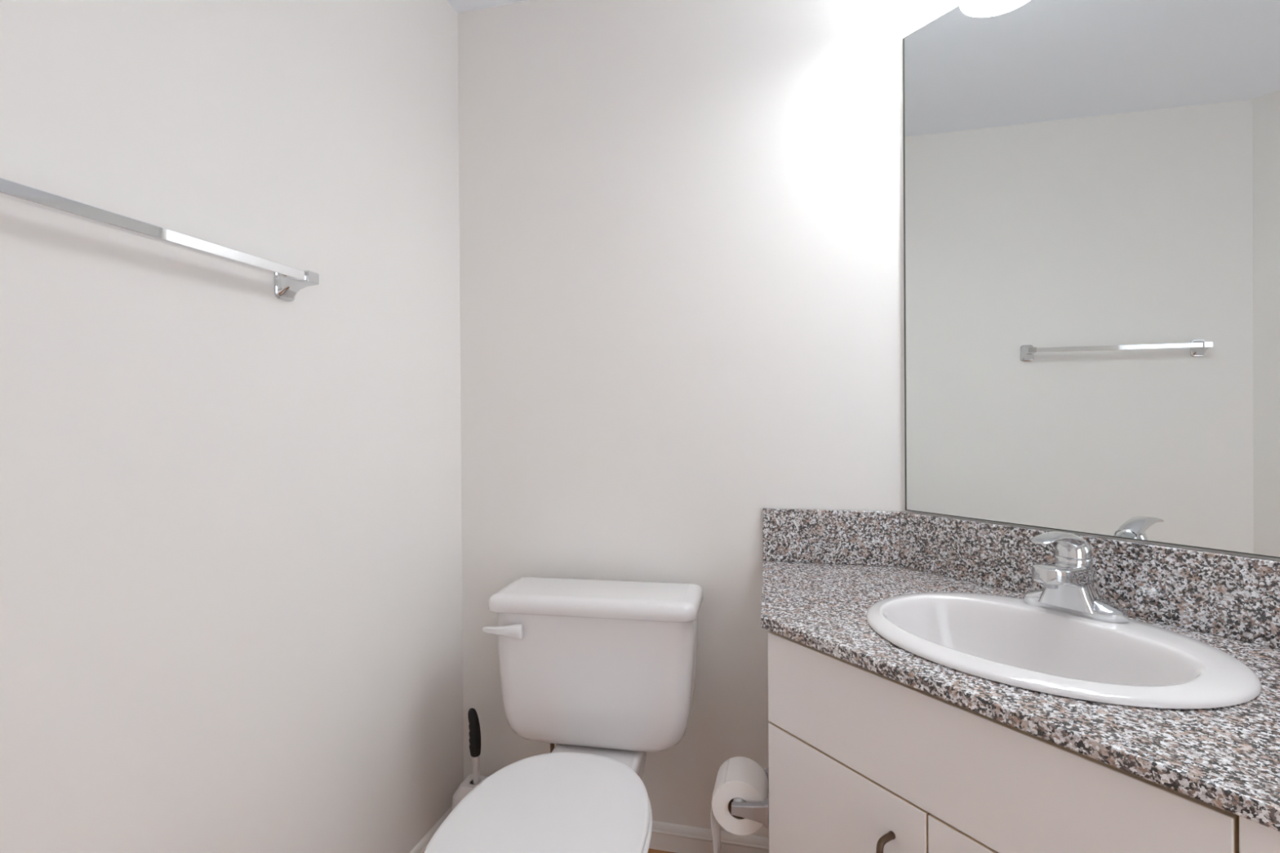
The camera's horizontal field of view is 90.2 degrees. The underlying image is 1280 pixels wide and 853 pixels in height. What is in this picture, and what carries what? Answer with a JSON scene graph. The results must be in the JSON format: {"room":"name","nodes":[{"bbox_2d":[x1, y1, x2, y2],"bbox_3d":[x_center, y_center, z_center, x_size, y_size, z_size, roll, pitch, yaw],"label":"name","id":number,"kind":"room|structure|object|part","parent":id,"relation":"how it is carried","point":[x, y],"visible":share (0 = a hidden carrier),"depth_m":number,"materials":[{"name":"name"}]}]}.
{"room":"bathroom","nodes":[
{"label":"bathroom","id":0,"kind":"room"},
{"bbox_2d":[0,0,463,852],"bbox_3d":[-0.768,-0.029,1.267,0.110,2.440,1.631,0,0,14],"label":"wall","id":1,"kind":"structure","parent":0,"point":[230,508],"depth_m":1.15,"materials":[{"name":"white paint"}]},
{"bbox_2d":[0,177,319,301],"bbox_3d":[-0.750,-0.285,0.970,0.071,0.068,0.657,0,0,14],"label":"towel bar","id":2,"kind":"object","parent":1,"relation":"attached to","point":[288,281],"visible":1,"depth_m":0.96,"materials":[{"name":"silver metal"}]},
{"bbox_3d":[-0.708,-0.286,1.273,0.006,0.068,0.049,0,0,14],"label":"mounting plate","id":3,"kind":"part","parent":2,"relation":"part of","materials":[{"name":"silver metal"}]},
{"bbox_2d":[409,805,452,852],"bbox_3d":[-0.708,1.155,1.226,0.014,0.072,1.475,0,0,14],"label":"baseboard","id":4,"kind":"structure","parent":1,"relation":"attached to","point":[420,847],"depth_m":1.74,"materials":[{"name":"white paint"}]},
{"bbox_2d":[446,0,530,13],"bbox_3d":[0.153,-1.302,0.608,2.148,0.100,3.312,-1,0,-31],"label":"ceiling","id":5,"kind":"structure","parent":0,"point":[460,6],"depth_m":1.89,"materials":[{"name":"white paint"}]},
{"bbox_2d":[648,848,676,852],"bbox_3d":[0.170,1.238,0.617,2.148,0.100,3.312,-1,0,-31],"label":"floor","id":6,"kind":"structure","parent":0,"point":[650,851],"depth_m":1.78,"materials":[{"name":"brown wood"}]},
{"bbox_2d":[451,773,488,811],"bbox_3d":[-0.466,1.094,1.801,0.104,0.187,0.104,0,0,14],"label":"brush holder","id":7,"kind":"object","parent":6,"relation":"on","point":[467,785],"visible":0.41,"depth_m":1.77,"materials":[{"name":"white plastic"}]},
{"bbox_2d":[467,707,480,784],"bbox_3d":[-0.462,0.977,1.800,0.072,0.361,0.072,0,0,14],"label":"toilet brush","id":8,"kind":"object","parent":7,"relation":"in","point":[474,732],"visible":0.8,"depth_m":1.79,"materials":[{"name":"black plastic"}]},
{"bbox_3d":[-0.463,1.003,1.800,0.022,0.168,0.023,0,0,14],"label":"stem","id":9,"kind":"part","parent":8,"relation":"part of","materials":[{"name":"white plastic"}]},
{"bbox_2d":[423,577,703,852],"bbox_3d":[-0.165,0.807,1.385,0.536,0.760,0.830,0,0,11],"label":"toilet","id":10,"kind":"object","parent":6,"relation":"on","point":[603,672],"visible":1,"depth_m":1.55,"materials":[{"name":"white ceramic"}]},
{"bbox_3d":[-0.345,0.513,1.601,0.103,0.034,0.028,0,0,3],"label":"flush lever","id":11,"kind":"part","parent":10,"relation":"part of","materials":[{"name":"white plastic"}]},
{"bbox_3d":[-0.180,0.765,1.232,0.394,0.020,0.513,0,0,11],"label":"seat lid","id":12,"kind":"part","parent":10,"relation":"part of","materials":[{"name":"white plastic"}]},
{"bbox_2d":[550,743,554,752],"bbox_3d":[-0.228,0.923,1.787,0.019,0.224,0.140,0,0,11],"label":"supply hose","id":13,"kind":"object","parent":10,"relation":"attached to","point":[552,745],"visible":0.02,"depth_m":1.72,"materials":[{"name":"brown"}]},
{"bbox_3d":[-0.110,0.447,1.675,0.536,0.044,0.235,0,0,11],"label":"tank lid","id":14,"kind":"part","parent":10,"relation":"part of","materials":[{"name":"white ceramic"}]},
{"bbox_3d":[-0.110,0.639,1.672,0.510,0.341,0.196,0,0,11],"label":"tank","id":15,"kind":"part","parent":10,"relation":"part of","materials":[{"name":"white ceramic"}]},
{"bbox_3d":[-0.180,0.785,1.232,0.404,0.016,0.525,0,0,11],"label":"seat","id":16,"kind":"part","parent":10,"relation":"part of","materials":[{"name":"white plastic"}]},
{"bbox_2d":[768,631,1279,852],"bbox_3d":[0.639,0.782,1.103,0.605,0.801,1.330,-1,0,-31],"label":"vanity cabinet","id":17,"kind":"object","parent":6,"relation":"on","point":[862,760],"visible":0.91,"depth_m":0.93,"materials":[{"name":"white laminate"}]},
{"bbox_2d":[731,766,768,827],"bbox_3d":[0.241,0.790,1.373,0.075,0.048,0.153,0,0,14],"label":"toilet paper holder","id":18,"kind":"object","parent":17,"relation":"attached to","point":[758,811],"visible":0.44,"depth_m":1.30,"materials":[{"name":"silver metal"}]},
{"bbox_2d":[711,756,768,852],"bbox_3d":[0.217,0.845,1.379,0.116,0.212,0.102,0,0,14],"label":"toilet paper roll","id":19,"kind":"object","parent":18,"relation":"hanging from","point":[740,777],"visible":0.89,"depth_m":1.34,"materials":[{"name":"white paper"}]},
{"bbox_3d":[0.226,0.790,1.312,0.075,0.048,0.028,0,0,14],"label":"arm","id":20,"kind":"part","parent":18,"relation":"part of","materials":[{"name":"silver metal"}]},
{"bbox_3d":[0.256,0.789,1.433,0.074,0.048,0.028,0,0,14],"label":"arm","id":21,"kind":"part","parent":18,"relation":"part of","materials":[{"name":"silver metal"}]},
{"bbox_3d":[0.344,0.825,1.092,0.018,0.508,0.339,-1,0,-31],"label":"door","id":22,"kind":"part","parent":17,"relation":"part of","materials":[{"name":"white laminate"}]},
{"bbox_3d":[0.378,0.683,0.983,0.036,0.108,0.012,-1,0,-31],"label":"handle","id":23,"kind":"part","parent":17,"relation":"part of","materials":[{"name":"brown metal"}]},
{"bbox_3d":[0.521,0.825,0.797,0.018,0.508,0.344,-1,0,-31],"label":"door","id":24,"kind":"part","parent":17,"relation":"part of","materials":[{"name":"white laminate"}]},
{"bbox_2d":[760,560,1279,831],"bbox_3d":[0.641,0.370,1.109,0.597,0.022,1.367,-1,0,-31],"label":"countertop","id":25,"kind":"structure","parent":17,"relation":"on","point":[1227,758],"depth_m":0.83,"materials":[{"name":"stone"}]},
{"bbox_2d":[866,591,1262,709],"bbox_3d":[0.663,0.428,1.077,0.480,0.173,0.560,-1,0,-31],"label":"sink","id":26,"kind":"object","parent":25,"relation":"in","point":[1008,640],"visible":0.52,"depth_m":1.07,"materials":[{"name":"white ceramic"}]},
{"bbox_2d":[1023,531,1128,622],"bbox_3d":[0.766,0.266,1.160,0.150,0.150,0.170,-1,0,-31],"label":"faucet","id":27,"kind":"object","parent":25,"relation":"on","point":[1070,582],"visible":1,"depth_m":1.15,"materials":[{"name":"silver metal"}]},
{"bbox_3d":[0.761,0.212,1.157,0.139,0.042,0.039,-1,0,-31],"label":"lever","id":28,"kind":"part","parent":27,"relation":"part of","materials":[{"name":"silver metal"}]},
{"bbox_3d":[0.767,0.271,1.161,0.124,0.042,0.067,-1,0,-31],"label":"spout","id":29,"kind":"part","parent":27,"relation":"part of","materials":[{"name":"silver metal"}]},
{"bbox_3d":[0.804,0.231,1.183,0.059,0.051,0.059,-1,0,-31],"label":"handle","id":30,"kind":"part","parent":27,"relation":"part of","materials":[{"name":"silver metal"}]},
{"bbox_3d":[0.804,0.326,1.183,0.062,0.030,0.170,-1,0,-31],"label":"plate","id":31,"kind":"part","parent":27,"relation":"part of","materials":[{"name":"silver metal"}]},
{"bbox_3d":[0.686,0.732,0.523,0.018,0.695,0.289,-1,0,-31],"label":"filler panel","id":32,"kind":"part","parent":17,"relation":"part of","materials":[{"name":"white laminate"}]},
{"bbox_2d":[457,0,902,837],"bbox_3d":[0.045,-0.036,1.849,1.408,2.440,0.110,0,0,14],"label":"wall","id":33,"kind":"structure","parent":0,"point":[680,220],"depth_m":1.77,"materials":[{"name":"white paint"}]},
{"bbox_2d":[648,820,768,852],"bbox_3d":[-0.085,1.149,1.824,0.934,0.072,0.014,0,0,14],"label":"baseboard","id":34,"kind":"structure","parent":33,"relation":"attached to","point":[668,837],"depth_m":1.76,"materials":[{"name":"white paint"}]},
{"bbox_2d":[762,507,901,566],"bbox_3d":[0.499,0.288,1.670,0.350,0.138,0.019,0,0,14],"label":"backsplash","id":35,"kind":"structure","parent":33,"relation":"attached to","point":[856,537],"depth_m":1.66,"materials":[{"name":"stone"}]},
{"bbox_2d":[899,0,1279,560],"bbox_3d":[1.291,-0.040,0.711,0.110,2.440,2.316,-1,0,-31],"label":"wall","id":36,"kind":"structure","parent":0,"point":[914,15],"depth_m":1.61,"materials":[{"name":"white paint"}]},
{"bbox_2d":[900,511,1279,648],"bbox_3d":[0.953,0.287,1.152,0.020,0.138,1.119,-1,0,-31],"label":"backsplash","id":37,"kind":"structure","parent":36,"relation":"attached to","point":[1235,597],"depth_m":1.18,"materials":[{"name":"stone"}]},
{"bbox_2d":[902,0,1279,558],"bbox_3d":[0.952,-0.385,1.156,0.005,1.196,1.085,-1,0,-31],"label":"wall mirror","id":38,"kind":"object","parent":36,"relation":"attached to","point":[1091,188],"visible":1,"depth_m":1.24,"materials":[{"name":"silver mirror"}]}
]}

